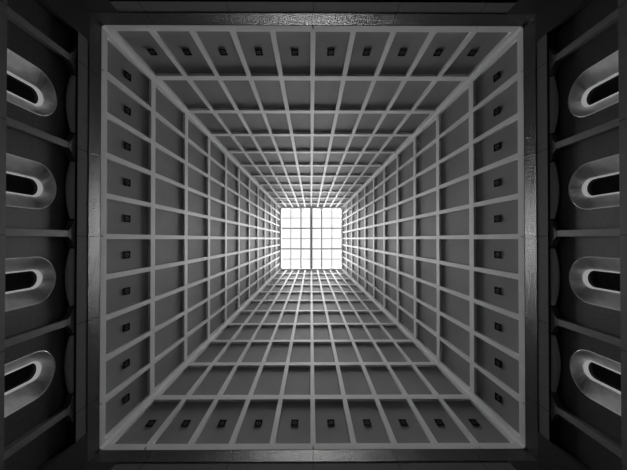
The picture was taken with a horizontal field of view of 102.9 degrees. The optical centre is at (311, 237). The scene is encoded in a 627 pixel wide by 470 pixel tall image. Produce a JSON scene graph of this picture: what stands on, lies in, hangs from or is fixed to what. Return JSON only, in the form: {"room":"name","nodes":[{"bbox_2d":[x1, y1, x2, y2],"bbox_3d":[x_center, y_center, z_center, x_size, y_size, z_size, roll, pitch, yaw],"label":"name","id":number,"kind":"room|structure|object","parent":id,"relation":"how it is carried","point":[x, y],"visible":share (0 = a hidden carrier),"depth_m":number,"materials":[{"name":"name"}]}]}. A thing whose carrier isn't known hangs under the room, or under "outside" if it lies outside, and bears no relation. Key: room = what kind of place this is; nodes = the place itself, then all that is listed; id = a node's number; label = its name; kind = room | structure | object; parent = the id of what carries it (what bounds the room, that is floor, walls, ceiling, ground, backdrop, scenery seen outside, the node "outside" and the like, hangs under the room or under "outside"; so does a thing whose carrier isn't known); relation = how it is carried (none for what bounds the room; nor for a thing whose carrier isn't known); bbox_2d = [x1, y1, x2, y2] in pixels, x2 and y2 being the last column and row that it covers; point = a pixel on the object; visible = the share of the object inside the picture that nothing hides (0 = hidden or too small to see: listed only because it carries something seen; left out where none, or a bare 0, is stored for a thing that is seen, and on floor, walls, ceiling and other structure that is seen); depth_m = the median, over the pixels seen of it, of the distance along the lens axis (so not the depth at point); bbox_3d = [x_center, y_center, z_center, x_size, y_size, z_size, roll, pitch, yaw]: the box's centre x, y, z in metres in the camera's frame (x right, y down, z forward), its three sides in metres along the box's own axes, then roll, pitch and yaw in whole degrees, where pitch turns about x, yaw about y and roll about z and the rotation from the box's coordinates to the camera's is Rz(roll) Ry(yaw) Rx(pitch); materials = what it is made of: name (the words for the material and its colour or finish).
{"room":"building atrium","nodes":[
{"label":"building atrium","id":0,"kind":"room"},
{"bbox_2d":[4,0,70,469],"bbox_3d":[-5.129,-0.044,3.939,0.001,2.719,8.700,0,-90,0],"label":"wall","id":1,"kind":"structure","parent":0,"point":[55,216],"depth_m":4.77,"materials":[{"name":"grey metal"}]},
{"bbox_2d":[4,351,54,417],"bbox_3d":[-5.265,2.561,3.903,0.292,2.202,0.892,0,-90,0],"label":"window","id":2,"kind":"structure","parent":1,"relation":"in","point":[26,378],"depth_m":4.65,"materials":[{"name":"white"}]},
{"bbox_2d":[5,257,55,311],"bbox_3d":[-5.265,0.791,3.914,0.292,2.202,0.892,0,-90,0],"label":"window","id":3,"kind":"structure","parent":1,"relation":"in","point":[29,281],"depth_m":4.66,"materials":[{"name":"white"}]},
{"bbox_2d":[6,153,56,208],"bbox_3d":[-5.265,-0.979,3.925,0.292,2.202,0.892,0,-90,0],"label":"window","id":4,"kind":"structure","parent":1,"relation":"in","point":[30,184],"depth_m":4.67,"materials":[{"name":"white metal"}]},
{"bbox_2d":[7,48,56,115],"bbox_3d":[-5.265,-2.749,3.937,0.292,2.202,0.892,0,-90,0],"label":"window","id":5,"kind":"structure","parent":1,"relation":"in","point":[29,88],"depth_m":4.69,"materials":[{"name":"white metal"}]},
{"bbox_2d":[4,394,73,459],"bbox_3d":[-5.066,3.566,3.915,0.122,2.716,0.570,0,-90,0],"label":"pilaster","id":6,"kind":"object","parent":1,"relation":"attached to","point":[67,411],"visible":1,"depth_m":4.69,"materials":[{"name":"grey stone"}]},
{"bbox_2d":[5,307,74,347],"bbox_3d":[-5.066,1.736,3.927,0.122,2.716,0.570,0,-90,0],"label":"pilaster","id":7,"kind":"object","parent":1,"relation":"attached to","point":[68,321],"visible":1,"depth_m":4.76,"materials":[{"name":"grey stone"}]},
{"bbox_2d":[6,220,74,246],"bbox_3d":[-5.066,-0.094,3.938,0.122,2.716,0.570,0,-90,0],"label":"pilaster","id":8,"kind":"object","parent":1,"relation":"attached to","point":[68,233],"visible":1,"depth_m":4.82,"materials":[{"name":"grey stone"}]},
{"bbox_2d":[6,117,75,160],"bbox_3d":[-5.066,-1.924,3.950,0.122,2.716,0.570,0,-90,0],"label":"pilaster","id":9,"kind":"object","parent":1,"relation":"attached to","point":[69,145],"visible":1,"depth_m":4.76,"materials":[{"name":"grey concrete"}]},
{"bbox_2d":[7,6,75,74],"bbox_3d":[-5.066,-3.754,3.962,0.122,2.716,0.570,0,-90,0],"label":"pilaster","id":10,"kind":"object","parent":1,"relation":"attached to","point":[69,56],"visible":1,"depth_m":4.74,"materials":[{"name":"grey concrete"}]},
{"bbox_2d":[64,335,73,393],"bbox_3d":[-5.069,2.659,5.225,0.100,0.114,1.200,0,-90,0],"label":"hood","id":11,"kind":"object","parent":1,"relation":"attached to","point":[69,353],"visible":1,"depth_m":5.22,"materials":[{"name":"black"}]},
{"bbox_2d":[65,161,74,218],"bbox_3d":[-5.069,-1.000,5.248,0.100,0.114,1.200,0,-90,0],"label":"hood","id":12,"kind":"object","parent":1,"relation":"attached to","point":[70,177],"visible":1,"depth_m":5.24,"materials":[{"name":"black metal"}]},
{"bbox_2d":[65,249,74,305],"bbox_3d":[-5.069,0.830,5.237,0.100,0.114,1.200,0,-90,0],"label":"hood","id":13,"kind":"object","parent":1,"relation":"attached to","point":[70,263],"visible":1,"depth_m":5.22,"materials":[{"name":"black"}]},
{"bbox_2d":[66,75,75,132],"bbox_3d":[-5.069,-2.830,5.260,0.100,0.114,1.200,0,-90,0],"label":"hood","id":14,"kind":"object","parent":1,"relation":"attached to","point":[71,88],"visible":1,"depth_m":5.25,"materials":[{"name":"grey metal"}]},
{"bbox_2d":[68,32,88,441],"bbox_3d":[-5.370,-0.034,5.428,0.790,0.261,8.700,0,-90,0],"label":"beam","id":15,"kind":"structure","parent":1,"relation":"attached to","point":[77,429],"depth_m":5.38,"materials":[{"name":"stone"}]},
{"bbox_2d":[87,13,101,461],"bbox_3d":[-5.366,-0.032,5.717,0.800,0.316,11.600,0,-90,0],"label":"trim","id":16,"kind":"structure","parent":1,"relation":"attached to","point":[94,153],"depth_m":5.69,"materials":[{"name":"metal"}]},
{"bbox_2d":[34,0,118,41],"bbox_3d":[-5.026,-5.131,2.003,1.450,7.180,1.450,0,-90,0],"label":"wall","id":17,"kind":"structure","parent":0,"point":[74,15],"depth_m":5.30,"materials":[{"name":"stone"}]},
{"bbox_2d":[36,433,116,469],"bbox_3d":[-5.026,5.019,1.938,1.450,7.180,1.450,0,-90,0],"label":"wall","id":18,"kind":"structure","parent":0,"point":[73,455],"depth_m":5.23,"materials":[{"name":"stone"}]},
{"bbox_2d":[106,41,278,433],"bbox_3d":[-4.065,0.026,14.775,2.235,17.790,10.360,0,-90,0],"label":"wall","id":19,"kind":"structure","parent":0,"point":[166,194],"depth_m":8.08,"materials":[{"name":"grey concrete"}]},
{"bbox_2d":[123,358,129,368],"bbox_3d":[-4.941,3.362,6.674,0.039,0.194,0.194,0,-90,0],"label":"spotlight","id":20,"kind":"object","parent":19,"relation":"attached to","point":[126,363],"visible":1,"depth_m":6.67,"materials":[{"name":"black metal"}]},
{"bbox_2d":[123,393,129,404],"bbox_3d":[-4.941,4.295,6.668,0.039,0.194,0.194,0,-90,0],"label":"spotlight","id":21,"kind":"object","parent":19,"relation":"attached to","point":[126,398],"visible":1,"depth_m":6.67,"materials":[{"name":"black metal"}]},
{"bbox_2d":[123,322,129,331],"bbox_3d":[-4.941,2.394,6.680,0.039,0.194,0.194,0,-90,0],"label":"spotlight","id":22,"kind":"object","parent":19,"relation":"attached to","point":[126,327],"visible":1,"depth_m":6.67,"materials":[{"name":"black metal"}]},
{"bbox_2d":[124,251,129,258],"bbox_3d":[-4.941,0.458,6.692,0.039,0.194,0.194,0,-90,0],"label":"spotlight","id":23,"kind":"object","parent":19,"relation":"attached to","point":[126,253],"visible":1,"depth_m":6.68,"materials":[{"name":"black metal"}]},
{"bbox_2d":[124,287,129,294],"bbox_3d":[-4.941,1.426,6.686,0.039,0.194,0.194,0,-90,0],"label":"spotlight","id":24,"kind":"object","parent":19,"relation":"attached to","point":[127,289],"visible":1,"depth_m":6.69,"materials":[{"name":"black metal"}]},
{"bbox_2d":[124,178,130,186],"bbox_3d":[-4.941,-1.478,6.705,0.039,0.194,0.194,0,-90,0],"label":"spotlight","id":25,"kind":"object","parent":19,"relation":"attached to","point":[127,182],"visible":1,"depth_m":6.71,"materials":[{"name":"black metal"}]},
{"bbox_2d":[124,105,130,115],"bbox_3d":[-4.941,-3.414,6.717,0.039,0.194,0.194,0,-90,0],"label":"spotlight","id":26,"kind":"object","parent":19,"relation":"attached to","point":[127,110],"visible":1,"depth_m":6.71,"materials":[{"name":"black metal"}]},
{"bbox_2d":[124,142,130,150],"bbox_3d":[-4.941,-2.446,6.711,0.039,0.194,0.194,0,-90,0],"label":"spotlight","id":27,"kind":"object","parent":19,"relation":"attached to","point":[127,146],"visible":1,"depth_m":6.71,"materials":[{"name":"black metal"}]},
{"bbox_2d":[124,215,130,222],"bbox_3d":[-4.941,-0.510,6.699,0.039,0.194,0.194,0,-90,0],"label":"spotlight","id":28,"kind":"object","parent":19,"relation":"attached to","point":[127,218],"visible":1,"depth_m":6.71,"materials":[{"name":"black"}]},
{"bbox_2d":[125,70,130,81],"bbox_3d":[-4.941,-4.347,6.723,0.039,0.194,0.194,0,-90,0],"label":"spotlight","id":29,"kind":"object","parent":19,"relation":"attached to","point":[127,75],"visible":1,"depth_m":6.72,"materials":[{"name":"black metal"}]},
{"bbox_2d":[99,28,280,447],"bbox_3d":[-3.985,0.025,14.683,2.186,17.605,10.000,0,-90,0],"label":"lattice","id":30,"kind":"object","parent":19,"relation":"attached to","point":[151,108],"visible":0.81,"depth_m":7.71,"materials":[{"name":"paint"}]},
{"bbox_2d":[99,268,281,449],"bbox_3d":[-3.949,3.972,14.600,3.151,17.490,0.304,-45,-90,0],"label":"post","id":31,"kind":"object","parent":19,"relation":"attached to","point":[118,431],"visible":0.95,"depth_m":8.12,"materials":[{"name":"metal"}]},
{"bbox_2d":[102,25,281,208],"bbox_3d":[-3.949,-3.923,14.651,0.304,17.490,3.151,-45,-90,0],"label":"post","id":32,"kind":"object","parent":19,"relation":"attached to","point":[114,37],"visible":0.95,"depth_m":8.22,"materials":[{"name":"paint"}]},
{"bbox_2d":[281,208,341,268],"bbox_3d":[-0.037,0.082,23.619,6.302,0.235,6.302,0,-90,0],"label":"skylight","id":33,"kind":"object","parent":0,"point":[300,228],"visible":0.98,"depth_m":23.57,"materials":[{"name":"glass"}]},
{"bbox_2d":[117,31,507,206],"bbox_3d":[-0.002,-4.037,14.817,10.360,17.790,2.235,0,-90,0],"label":"wall","id":34,"kind":"structure","parent":0,"point":[298,92],"depth_m":8.10,"materials":[{"name":"grey concrete"}]},
{"bbox_2d":[147,49,157,54],"bbox_3d":[-4.291,-4.998,6.730,0.194,0.194,0.039,0,-90,0],"label":"spotlight","id":35,"kind":"object","parent":34,"relation":"attached to","point":[151,51],"visible":1,"depth_m":6.72,"materials":[{"name":"black"}]},
{"bbox_2d":[182,49,191,54],"bbox_3d":[-3.358,-4.998,6.734,0.194,0.194,0.039,0,-90,0],"label":"spotlight","id":36,"kind":"object","parent":34,"relation":"attached to","point":[185,51],"visible":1,"depth_m":6.74,"materials":[{"name":"black metal"}]},
{"bbox_2d":[218,49,227,55],"bbox_3d":[-2.390,-4.998,6.738,0.194,0.194,0.039,0,-90,0],"label":"spotlight","id":37,"kind":"object","parent":34,"relation":"attached to","point":[222,52],"visible":1,"depth_m":6.74,"materials":[{"name":"black metal"}]},
{"bbox_2d":[255,49,262,55],"bbox_3d":[-1.422,-4.998,6.742,0.194,0.194,0.039,0,-90,0],"label":"spotlight","id":38,"kind":"object","parent":34,"relation":"attached to","point":[258,52],"visible":1,"depth_m":6.74,"materials":[{"name":"black metal"}]},
{"bbox_2d":[291,49,298,55],"bbox_3d":[-0.454,-4.998,6.745,0.194,0.194,0.039,0,-90,0],"label":"spotlight","id":39,"kind":"object","parent":34,"relation":"attached to","point":[294,52],"visible":1,"depth_m":6.75,"materials":[{"name":"black"}]},
{"bbox_2d":[104,25,520,207],"bbox_3d":[-0.002,-3.958,14.724,10.000,17.605,2.186,0,-90,0],"label":"lattice","id":40,"kind":"object","parent":34,"relation":"attached to","point":[312,77],"visible":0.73,"depth_m":7.69,"materials":[{"name":"paint"}]},
{"bbox_2d":[327,49,334,55],"bbox_3d":[0.514,-4.998,6.749,0.194,0.194,0.039,0,-90,0],"label":"spotlight","id":41,"kind":"object","parent":34,"relation":"attached to","point":[330,52],"visible":1,"depth_m":6.74,"materials":[{"name":"black metal"}]},
{"bbox_2d":[362,49,370,55],"bbox_3d":[1.482,-4.997,6.753,0.194,0.194,0.039,0,-90,0],"label":"spotlight","id":42,"kind":"object","parent":34,"relation":"attached to","point":[366,52],"visible":1,"depth_m":6.75,"materials":[{"name":"black"}]},
{"bbox_2d":[398,49,406,55],"bbox_3d":[2.450,-4.997,6.757,0.194,0.194,0.039,0,-90,0],"label":"spotlight","id":43,"kind":"object","parent":34,"relation":"attached to","point":[402,52],"visible":1,"depth_m":6.75,"materials":[{"name":"black metal"}]},
{"bbox_2d":[433,50,442,55],"bbox_3d":[3.418,-4.997,6.761,0.194,0.194,0.039,0,-90,0],"label":"spotlight","id":44,"kind":"object","parent":34,"relation":"attached to","point":[437,52],"visible":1,"depth_m":6.77,"materials":[{"name":"black metal"}]},
{"bbox_2d":[467,50,477,55],"bbox_3d":[4.351,-4.997,6.765,0.194,0.194,0.039,0,-90,0],"label":"spotlight","id":45,"kind":"object","parent":34,"relation":"attached to","point":[472,52],"visible":1,"depth_m":6.76,"materials":[{"name":"black metal"}]},
{"bbox_2d":[115,271,509,443],"bbox_3d":[-0.002,4.088,14.765,10.360,17.790,2.235,0,-90,0],"label":"wall","id":46,"kind":"structure","parent":0,"point":[326,382],"depth_m":7.97,"materials":[{"name":"grey concrete"}]},
{"bbox_2d":[145,420,156,426],"bbox_3d":[-4.291,4.945,6.666,0.194,0.194,0.039,0,-90,0],"label":"spotlight","id":47,"kind":"object","parent":46,"relation":"attached to","point":[150,423],"visible":1,"depth_m":6.66,"materials":[{"name":"black metal"}]},
{"bbox_2d":[181,420,190,425],"bbox_3d":[-3.358,4.945,6.670,0.194,0.194,0.039,0,-90,0],"label":"spotlight","id":48,"kind":"object","parent":46,"relation":"attached to","point":[185,422],"visible":1,"depth_m":6.68,"materials":[{"name":"black metal"}]},
{"bbox_2d":[217,420,226,425],"bbox_3d":[-2.390,4.946,6.674,0.194,0.194,0.039,0,-90,0],"label":"spotlight","id":49,"kind":"object","parent":46,"relation":"attached to","point":[221,422],"visible":1,"depth_m":6.67,"materials":[{"name":"black metal"}]},
{"bbox_2d":[254,420,262,425],"bbox_3d":[-1.422,4.946,6.678,0.194,0.194,0.039,0,-90,0],"label":"spotlight","id":50,"kind":"object","parent":46,"relation":"attached to","point":[257,422],"visible":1,"depth_m":6.66,"materials":[{"name":"black metal"}]},
{"bbox_2d":[291,419,298,425],"bbox_3d":[-0.454,4.946,6.682,0.194,0.194,0.039,0,-90,0],"label":"spotlight","id":51,"kind":"object","parent":46,"relation":"attached to","point":[294,422],"visible":1,"depth_m":6.69,"materials":[{"name":"black metal"}]},
{"bbox_2d":[102,269,522,449],"bbox_3d":[-0.002,4.008,14.673,10.000,17.605,2.186,0,-90,0],"label":"lattice","id":52,"kind":"object","parent":46,"relation":"attached to","point":[312,398],"visible":0.77,"depth_m":7.57,"materials":[{"name":"paint"}]},
{"bbox_2d":[327,419,334,425],"bbox_3d":[0.514,4.946,6.686,0.194,0.194,0.039,0,-90,0],"label":"spotlight","id":53,"kind":"object","parent":46,"relation":"attached to","point":[330,422],"visible":1,"depth_m":6.68,"materials":[{"name":"black metal"}]},
{"bbox_2d":[363,419,371,425],"bbox_3d":[1.482,4.946,6.689,0.194,0.194,0.039,0,-90,0],"label":"spotlight","id":54,"kind":"object","parent":46,"relation":"attached to","point":[367,422],"visible":1,"depth_m":6.69,"materials":[{"name":"black metal"}]},
{"bbox_2d":[398,419,407,425],"bbox_3d":[2.450,4.946,6.693,0.194,0.194,0.039,0,-90,0],"label":"spotlight","id":55,"kind":"object","parent":46,"relation":"attached to","point":[403,422],"visible":1,"depth_m":6.69,"materials":[{"name":"black metal"}]},
{"bbox_2d":[434,419,444,425],"bbox_3d":[3.418,4.946,6.697,0.194,0.194,0.039,0,-90,0],"label":"spotlight","id":56,"kind":"object","parent":46,"relation":"attached to","point":[439,422],"visible":1,"depth_m":6.69,"materials":[{"name":"black metal"}]},
{"bbox_2d":[468,419,479,425],"bbox_3d":[4.351,4.946,6.701,0.194,0.194,0.039,0,-90,0],"label":"spotlight","id":57,"kind":"object","parent":46,"relation":"attached to","point":[473,422],"visible":1,"depth_m":6.69,"materials":[{"name":"black metal"}]},
{"bbox_2d":[343,42,518,432],"bbox_3d":[4.060,0.026,14.807,2.235,17.790,10.360,0,-90,0],"label":"wall","id":58,"kind":"structure","parent":0,"point":[455,195],"depth_m":8.12,"materials":[{"name":"grey concrete"}]},
{"bbox_2d":[341,26,522,208],"bbox_3d":[3.946,-3.923,14.682,3.151,17.490,0.304,-45,-90,0],"label":"post","id":59,"kind":"object","parent":58,"relation":"attached to","point":[510,38],"visible":0.95,"depth_m":8.27,"materials":[{"name":"metal"}]},
{"bbox_2d":[341,268,525,448],"bbox_3d":[3.946,3.973,14.632,0.304,17.490,3.151,-45,-90,0],"label":"post","id":60,"kind":"object","parent":58,"relation":"attached to","point":[500,424],"visible":0.95,"depth_m":8.19,"materials":[{"name":"metal"}]},
{"bbox_2d":[342,29,525,448],"bbox_3d":[3.981,0.025,14.715,2.186,17.605,10.000,0,-90,0],"label":"lattice","id":61,"kind":"object","parent":58,"relation":"attached to","point":[519,76],"visible":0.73,"depth_m":7.76,"materials":[{"name":"metal"}]},
{"bbox_2d":[493,71,499,82],"bbox_3d":[5.002,-4.347,6.763,0.039,0.194,0.194,0,-90,0],"label":"spotlight","id":62,"kind":"object","parent":58,"relation":"attached to","point":[496,76],"visible":1,"depth_m":6.76,"materials":[{"name":"black metal"}]},
{"bbox_2d":[493,106,499,116],"bbox_3d":[5.002,-3.414,6.757,0.039,0.194,0.194,0,-90,0],"label":"spotlight","id":63,"kind":"object","parent":58,"relation":"attached to","point":[496,111],"visible":1,"depth_m":6.76,"materials":[{"name":"black metal"}]},
{"bbox_2d":[494,142,499,151],"bbox_3d":[5.002,-2.446,6.751,0.039,0.194,0.194,0,-90,0],"label":"spotlight","id":64,"kind":"object","parent":58,"relation":"attached to","point":[496,146],"visible":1,"depth_m":6.74,"materials":[{"name":"black metal"}]},
{"bbox_2d":[494,286,500,294],"bbox_3d":[5.002,1.426,6.726,0.039,0.194,0.194,0,-90,0],"label":"spotlight","id":65,"kind":"object","parent":58,"relation":"attached to","point":[497,290],"visible":1,"depth_m":6.73,"materials":[{"name":"black metal"}]},
{"bbox_2d":[494,322,500,331],"bbox_3d":[5.002,2.394,6.720,0.039,0.194,0.194,0,-90,0],"label":"spotlight","id":66,"kind":"object","parent":58,"relation":"attached to","point":[497,326],"visible":1,"depth_m":6.73,"materials":[{"name":"black metal"}]},
{"bbox_2d":[494,215,500,222],"bbox_3d":[5.002,-0.510,6.739,0.039,0.194,0.194,0,-90,0],"label":"spotlight","id":67,"kind":"object","parent":58,"relation":"attached to","point":[497,218],"visible":1,"depth_m":6.73,"materials":[{"name":"black metal"}]},
{"bbox_2d":[494,251,500,258],"bbox_3d":[5.002,0.458,6.732,0.039,0.194,0.194,0,-90,0],"label":"spotlight","id":68,"kind":"object","parent":58,"relation":"attached to","point":[497,254],"visible":1,"depth_m":6.72,"materials":[{"name":"black metal"}]},
{"bbox_2d":[494,179,500,186],"bbox_3d":[5.002,-1.478,6.745,0.039,0.194,0.194,0,-90,0],"label":"spotlight","id":69,"kind":"object","parent":58,"relation":"attached to","point":[497,182],"visible":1,"depth_m":6.74,"materials":[{"name":"black metal"}]},
{"bbox_2d":[495,358,500,367],"bbox_3d":[5.002,3.362,6.714,0.039,0.194,0.194,0,-90,0],"label":"spotlight","id":70,"kind":"object","parent":58,"relation":"attached to","point":[497,361],"visible":1,"depth_m":6.70,"materials":[{"name":"black metal"}]},
{"bbox_2d":[495,392,501,403],"bbox_3d":[5.002,4.295,6.708,0.039,0.194,0.194,0,-90,0],"label":"spotlight","id":71,"kind":"object","parent":58,"relation":"attached to","point":[498,397],"visible":1,"depth_m":6.70,"materials":[{"name":"black metal"}]},
{"bbox_2d":[507,0,592,42],"bbox_3d":[5.124,-5.131,2.043,1.450,7.180,1.450,0,-90,0],"label":"wall","id":72,"kind":"structure","parent":0,"point":[550,15],"depth_m":5.31,"materials":[{"name":"stone"}]},
{"bbox_2d":[509,432,591,469],"bbox_3d":[5.124,5.019,1.978,1.450,7.180,1.450,0,-90,0],"label":"wall","id":73,"kind":"structure","parent":0,"point":[552,455],"depth_m":5.27,"materials":[{"name":"stone"}]},
{"bbox_2d":[554,0,621,469],"bbox_3d":[5.211,-0.044,3.981,0.001,2.719,8.700,0,-90,0],"label":"wall","id":74,"kind":"structure","parent":0,"point":[569,216],"depth_m":4.77,"materials":[{"name":"grey metal"}]},
{"bbox_2d":[523,15,537,459],"bbox_3d":[5.434,-0.032,5.760,0.800,0.316,11.600,0,-90,0],"label":"trim","id":75,"kind":"structure","parent":74,"relation":"attached to","point":[529,45],"depth_m":5.73,"materials":[{"name":"metal"}]},
{"bbox_2d":[536,33,556,440],"bbox_3d":[5.440,-0.034,5.472,0.790,0.261,8.700,0,-90,0],"label":"beam","id":76,"kind":"structure","parent":74,"relation":"attached to","point":[547,427],"depth_m":5.42,"materials":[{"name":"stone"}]},
{"bbox_2d":[549,76,558,133],"bbox_3d":[5.141,-2.830,5.301,0.100,0.114,1.200,0,-90,0],"label":"hood","id":77,"kind":"object","parent":74,"relation":"attached to","point":[553,89],"visible":1,"depth_m":5.29,"materials":[{"name":"black"}]},
{"bbox_2d":[550,248,559,305],"bbox_3d":[5.141,0.830,5.277,0.100,0.114,1.200,0,-90,0],"label":"hood","id":78,"kind":"object","parent":74,"relation":"attached to","point":[554,263],"visible":1,"depth_m":5.27,"materials":[{"name":"black"}]},
{"bbox_2d":[550,162,559,218],"bbox_3d":[5.141,-1.000,5.289,0.100,0.114,1.200,0,-90,0],"label":"hood","id":79,"kind":"object","parent":74,"relation":"attached to","point":[554,178],"visible":1,"depth_m":5.28,"materials":[{"name":"black"}]},
{"bbox_2d":[551,334,560,392],"bbox_3d":[5.141,2.660,5.266,0.100,0.114,1.200,0,-90,0],"label":"hood","id":80,"kind":"object","parent":74,"relation":"attached to","point":[555,353],"visible":1,"depth_m":5.26,"materials":[{"name":"black metal"}]},
{"bbox_2d":[549,8,617,75],"bbox_3d":[5.148,-3.753,4.003,0.122,2.716,0.570,0,-90,0],"label":"pilaster","id":81,"kind":"object","parent":74,"relation":"attached to","point":[555,58],"visible":1,"depth_m":4.77,"materials":[{"name":"grey concrete"}]},
{"bbox_2d":[549,118,618,161],"bbox_3d":[5.148,-1.923,3.991,0.122,2.716,0.570,0,-90,0],"label":"pilaster","id":82,"kind":"object","parent":74,"relation":"attached to","point":[555,146],"visible":1,"depth_m":4.81,"materials":[{"name":"grey concrete"}]},
{"bbox_2d":[550,220,619,246],"bbox_3d":[5.148,-0.093,3.979,0.122,2.716,0.570,0,-90,0],"label":"pilaster","id":83,"kind":"object","parent":74,"relation":"attached to","point":[556,233],"visible":1,"depth_m":4.86,"materials":[{"name":"grey stone"}]},
{"bbox_2d":[550,306,620,346],"bbox_3d":[5.148,1.736,3.968,0.122,2.716,0.570,0,-90,0],"label":"pilaster","id":84,"kind":"object","parent":74,"relation":"attached to","point":[556,321],"visible":1,"depth_m":4.80,"materials":[{"name":"grey stone"}]},
{"bbox_2d":[551,392,621,458],"bbox_3d":[5.148,3.566,3.956,0.122,2.716,0.570,0,-90,0],"label":"pilaster","id":85,"kind":"object","parent":74,"relation":"attached to","point":[557,410],"visible":1,"depth_m":4.73,"materials":[{"name":"grey metal"}]},
{"bbox_2d":[568,50,618,116],"bbox_3d":[5.347,-2.749,3.979,0.292,2.202,0.892,0,-90,0],"label":"window","id":86,"kind":"structure","parent":74,"relation":"in","point":[596,89],"depth_m":4.72,"materials":[{"name":"white"}]},
{"bbox_2d":[568,154,619,209],"bbox_3d":[5.347,-0.979,3.968,0.292,2.202,0.892,0,-90,0],"label":"window","id":87,"kind":"structure","parent":74,"relation":"in","point":[595,184],"depth_m":4.71,"materials":[{"name":"white metal"}]},
{"bbox_2d":[569,256,619,310],"bbox_3d":[5.347,0.791,3.956,0.292,2.202,0.892,0,-90,0],"label":"window","id":88,"kind":"structure","parent":74,"relation":"in","point":[594,280],"depth_m":4.70,"materials":[{"name":"white metal"}]},
{"bbox_2d":[570,350,620,415],"bbox_3d":[5.347,2.561,3.945,0.292,2.202,0.892,0,-90,0],"label":"window","id":89,"kind":"structure","parent":74,"relation":"in","point":[598,377],"depth_m":4.68,"materials":[{"name":"white"}]},
{"bbox_3d":[0.064,-0.080,-1.699,11.600,0.200,11.600,0,-90,0],"label":"floor","id":90,"kind":"structure","parent":0,"visible":0},
{"bbox_2d":[0,0,6,469],"bbox_3d":[-4.970,-0.061,1.216,0.045,5.670,8.700,0,-90,0],"label":"parapet","id":91,"kind":"object","parent":90,"relation":"on","point":[3,3],"visible":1,"depth_m":4.01,"materials":[{"name":"stone"}]},
{"bbox_2d":[618,0,626,469],"bbox_3d":[5.074,-0.061,1.256,0.045,5.670,8.700,0,-90,0],"label":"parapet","id":92,"kind":"object","parent":90,"relation":"on","point":[622,4],"visible":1,"depth_m":4.04,"materials":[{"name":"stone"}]},
{"bbox_3d":[0.050,5.428,1.825,8.700,6.919,0.630,0,-90,0],"label":"wall","id":93,"kind":"structure","parent":0,"visible":0},
{"bbox_2d":[88,449,537,462],"bbox_3d":[0.034,5.368,5.704,10.000,0.316,0.800,0,-90,0],"label":"trim","id":94,"kind":"structure","parent":93,"relation":"attached to","point":[318,455],"depth_m":5.70,"materials":[{"name":"metal"}]},
{"bbox_2d":[111,461,515,469],"bbox_3d":[0.035,5.371,5.415,8.700,0.261,0.790,0,-90,0],"label":"trim","id":95,"kind":"structure","parent":93,"relation":"on","point":[437,465],"depth_m":5.46,"materials":[{"name":"stone"}]},
{"bbox_3d":[0.050,-5.542,1.895,8.700,6.919,0.630,0,-90,0],"label":"wall","id":96,"kind":"structure","parent":0,"visible":0},
{"bbox_2d":[110,0,515,13],"bbox_3d":[0.035,-5.439,5.485,8.700,0.261,0.790,0,-90,0],"label":"trim","id":97,"kind":"structure","parent":96,"relation":"on","point":[160,6],"depth_m":5.46,"materials":[{"name":"stone"}]},
{"bbox_2d":[91,12,534,25],"bbox_3d":[0.034,-5.432,5.773,10.000,0.316,0.800,0,-90,0],"label":"trim","id":98,"kind":"structure","parent":96,"relation":"attached to","point":[121,18],"depth_m":5.74,"materials":[{"name":"stone"}]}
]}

